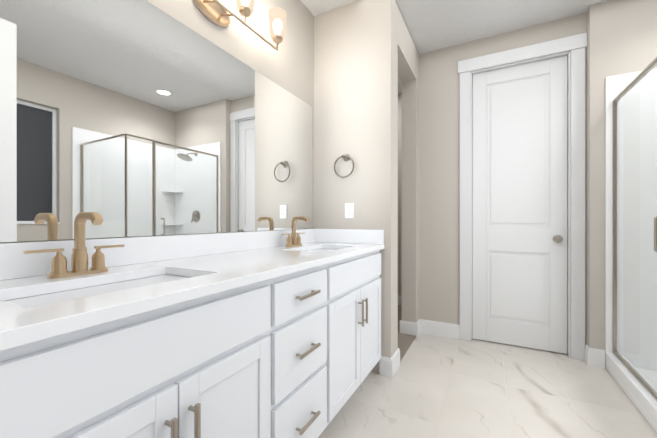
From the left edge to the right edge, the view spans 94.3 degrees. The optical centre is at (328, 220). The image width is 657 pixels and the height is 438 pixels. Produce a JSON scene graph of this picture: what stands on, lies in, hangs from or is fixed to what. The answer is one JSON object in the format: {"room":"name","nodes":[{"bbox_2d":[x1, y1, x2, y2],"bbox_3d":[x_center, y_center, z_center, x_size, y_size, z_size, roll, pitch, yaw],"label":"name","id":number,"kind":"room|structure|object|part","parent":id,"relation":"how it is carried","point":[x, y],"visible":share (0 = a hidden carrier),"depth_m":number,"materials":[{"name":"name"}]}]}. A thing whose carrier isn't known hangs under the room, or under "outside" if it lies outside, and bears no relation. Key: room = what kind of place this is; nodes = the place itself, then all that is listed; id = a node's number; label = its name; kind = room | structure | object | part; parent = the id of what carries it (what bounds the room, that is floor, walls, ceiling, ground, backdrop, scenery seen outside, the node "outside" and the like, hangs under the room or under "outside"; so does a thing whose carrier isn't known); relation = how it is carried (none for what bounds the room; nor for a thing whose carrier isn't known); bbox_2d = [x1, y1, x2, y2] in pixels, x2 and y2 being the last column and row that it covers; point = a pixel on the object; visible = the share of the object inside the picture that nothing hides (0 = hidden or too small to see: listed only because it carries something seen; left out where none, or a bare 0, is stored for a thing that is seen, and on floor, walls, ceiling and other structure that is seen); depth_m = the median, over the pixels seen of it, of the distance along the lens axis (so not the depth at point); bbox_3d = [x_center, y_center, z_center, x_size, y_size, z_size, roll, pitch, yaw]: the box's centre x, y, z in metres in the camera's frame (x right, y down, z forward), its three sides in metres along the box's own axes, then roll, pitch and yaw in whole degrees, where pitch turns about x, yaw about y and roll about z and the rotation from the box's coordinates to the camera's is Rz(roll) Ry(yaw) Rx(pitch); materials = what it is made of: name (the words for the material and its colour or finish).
{"room":"bathroom","nodes":[
{"label":"bathroom","id":0,"kind":"room"},
{"bbox_2d":[0,0,313,242],"bbox_3d":[-0.687,-0.270,1.492,0.127,2.740,2.220,0,0,28],"label":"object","id":1,"kind":"object","parent":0,"point":[126,118],"depth_m":1.27,"materials":[{"name":"mirror"}]},
{"bbox_2d":[193,0,286,50],"bbox_3d":[-0.527,-1.140,1.508,0.150,0.263,0.950,0,0,28],"label":"sconce","id":2,"kind":"object","parent":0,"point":[216,12],"visible":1,"depth_m":1.61,"materials":[{"name":"brown metal"}]},
{"bbox_2d":[314,0,397,372],"bbox_3d":[-0.349,-0.271,2.671,1.880,2.740,0.180,0,0,28],"label":"wall","id":3,"kind":"structure","parent":0,"point":[356,81],"depth_m":2.26,"materials":[{"name":"beige paint"}]},
{"bbox_2d":[334,154,353,177],"bbox_3d":[0.124,-0.410,2.281,0.168,0.185,0.060,0,0,28],"label":"towel ring","id":4,"kind":"object","parent":3,"relation":"attached to","point":[346,157],"visible":1,"depth_m":2.27,"materials":[{"name":"silver metal"}]},
{"bbox_2d":[345,203,353,217],"bbox_3d":[0.156,-0.075,2.294,0.070,0.114,0.008,0,0,28],"label":"electrical outlet","id":5,"kind":"object","parent":3,"relation":"attached to","point":[349,210],"visible":1,"depth_m":2.29,"materials":[{"name":"white plastic"}]},
{"bbox_2d":[316,229,383,243],"bbox_3d":[0.144,0.117,2.294,0.560,0.104,0.020,0,0,28],"label":"backsplash","id":6,"kind":"structure","parent":3,"relation":"attached to","point":[330,236],"depth_m":2.26,"materials":[{"name":"white stone"}]},
{"bbox_2d":[379,348,399,367],"bbox_3d":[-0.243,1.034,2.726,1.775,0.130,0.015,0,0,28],"label":"baseboard","id":7,"kind":"structure","parent":3,"relation":"attached to","point":[394,361],"depth_m":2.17,"materials":[{"name":"white paint"}]},
{"bbox_2d":[398,93,401,295],"bbox_3d":[0.472,-0.272,4.239,1.860,2.740,0.120,0,0,28],"label":"wall","id":8,"kind":"structure","parent":0,"point":[399,194],"depth_m":3.92,"materials":[{"name":"beige paint"}]},
{"bbox_2d":[398,295,401,304],"bbox_3d":[0.441,1.033,4.181,1.620,0.130,0.015,0,0,28],"label":"baseboard","id":9,"kind":"structure","parent":8,"relation":"attached to","point":[399,297],"depth_m":3.92,"materials":[{"name":"white paint"}]},
{"bbox_2d":[398,305,415,360],"bbox_3d":[0.120,1.093,3.555,1.880,0.012,1.820,0,0,28],"label":"floor carpet","id":10,"kind":"object","parent":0,"point":[405,341],"depth_m":2.79,"materials":[{"name":"brown carpet"}]},
{"bbox_2d":[398,6,415,81],"bbox_3d":[0.617,-1.491,2.633,0.140,0.300,0.660,0,0,28],"label":"wall","id":11,"kind":"structure","parent":0,"point":[406,58],"depth_m":2.62,"materials":[{"name":"beige paint"}]},
{"bbox_2d":[300,0,608,93],"bbox_3d":[0.712,-1.670,1.948,4.430,0.060,5.100,0,0,28],"label":"ceiling","id":12,"kind":"structure","parent":0,"point":[432,25],"depth_m":2.44,"materials":[{"name":"white paint"}]},
{"bbox_2d":[318,333,656,437],"bbox_3d":[0.871,1.131,1.130,3.380,0.060,3.800,0,0,28],"label":"floor","id":13,"kind":"structure","parent":0,"point":[435,386],"depth_m":1.87,"materials":[{"name":"tile"}]},
{"bbox_2d":[0,248,383,437],"bbox_3d":[-0.342,0.651,1.377,0.602,0.900,2.096,0,0,28],"label":"bathroom vanity","id":14,"kind":"object","parent":13,"relation":"on","point":[267,334],"depth_m":0.85,"materials":[{"name":"white wood"}]},
{"bbox_2d":[0,240,383,339],"bbox_3d":[-0.350,0.186,1.381,0.583,0.030,2.096,0,0,28],"label":"countertop","id":15,"kind":"structure","parent":14,"relation":"on","point":[221,269],"depth_m":0.86,"materials":[{"name":"white stone"}]},
{"bbox_2d":[20,212,111,279],"bbox_3d":[-0.759,0.072,0.923,0.144,0.198,0.210,0,0,28],"label":"faucet","id":16,"kind":"object","parent":15,"relation":"on","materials":[{"name":"gold metal"}]},
{"bbox_2d":[12,272,191,303],"bbox_3d":[-0.596,0.273,0.867,0.299,0.169,0.494,0,0,28],"label":"sink","id":17,"kind":"object","parent":15,"relation":"in","point":[41,294],"depth_m":0.90,"materials":[{"name":"white ceramic"}]},
{"bbox_2d":[0,229,315,279],"bbox_3d":[-0.599,0.118,1.513,0.020,0.104,2.096,0,0,28],"label":"backsplash","id":18,"kind":"structure","parent":15,"relation":"on","point":[128,250],"depth_m":1.25,"materials":[{"name":"white stone"}]},
{"bbox_2d":[280,216,311,247],"bbox_3d":[-0.201,0.071,1.975,0.144,0.198,0.210,0,0,28],"label":"faucet","id":19,"kind":"object","parent":15,"relation":"on","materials":[{"name":"gold metal"}]},
{"bbox_2d":[300,248,327,251],"bbox_3d":[-0.038,0.273,1.918,0.299,0.169,0.494,0,0,28],"label":"sink","id":20,"kind":"object","parent":15,"relation":"in","point":[301,249],"depth_m":2.04,"materials":[{"name":"white ceramic"}]},
{"bbox_2d":[605,57,656,432],"bbox_3d":[2.188,0.015,1.490,0.988,2.170,1.283,0,0,28],"label":"shower","id":21,"kind":"object","parent":13,"relation":"on","point":[631,243],"visible":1,"depth_m":2.19,"materials":[{"name":"clear glass"}]},
{"bbox_3d":[2.221,0.045,1.507,0.891,1.840,1.172,0,0,28],"label":"glass","id":22,"kind":"part","parent":21,"relation":"part of","materials":[{"name":"clear glass"}]},
{"bbox_2d":[419,12,586,356],"bbox_3d":[1.430,-0.271,2.791,1.430,2.740,0.120,0,0,28],"label":"wall","id":23,"kind":"structure","parent":0,"point":[439,188],"depth_m":2.90,"materials":[{"name":"beige paint"}]},
{"bbox_2d":[402,48,418,322],"bbox_3d":[0.802,-0.271,2.983,0.140,2.740,0.130,0,0,28],"label":"wall","id":24,"kind":"structure","parent":23,"relation":"attached to","point":[410,201],"depth_m":2.93,"materials":[{"name":"beige paint"}]},
{"bbox_2d":[417,319,459,338],"bbox_3d":[1.047,1.034,2.904,0.369,0.130,0.040,0,0,28],"label":"baseboard","id":25,"kind":"structure","parent":23,"relation":"attached to","point":[443,329],"depth_m":2.90,"materials":[{"name":"white paint"}]},
{"bbox_2d":[472,55,566,353],"bbox_3d":[1.645,-0.130,2.663,0.700,2.435,0.170,0,0,28],"label":"door","id":26,"kind":"structure","parent":23,"relation":"in","point":[519,205],"depth_m":2.63,"materials":[{"name":"white wood"}]},
{"bbox_3d":[1.897,0.149,2.530,0.064,0.064,0.170,0,0,28],"label":"knob","id":27,"kind":"part","parent":26,"relation":"part of","materials":[{"name":"silver metal"}]},
{"bbox_2d":[458,32,586,359],"bbox_3d":[1.642,-0.187,2.665,0.933,2.572,0.144,0,0,28],"label":"door frame","id":28,"kind":"structure","parent":23,"relation":"attached to","point":[575,46],"depth_m":2.46,"materials":[{"name":"white wood"}]},
{"bbox_2d":[586,0,656,349],"bbox_3d":[2.562,-0.270,2.139,1.180,2.740,0.210,0,0,28],"label":"wall","id":29,"kind":"structure","parent":0,"point":[621,36],"depth_m":2.29,"materials":[{"name":"beige paint"}]}
]}

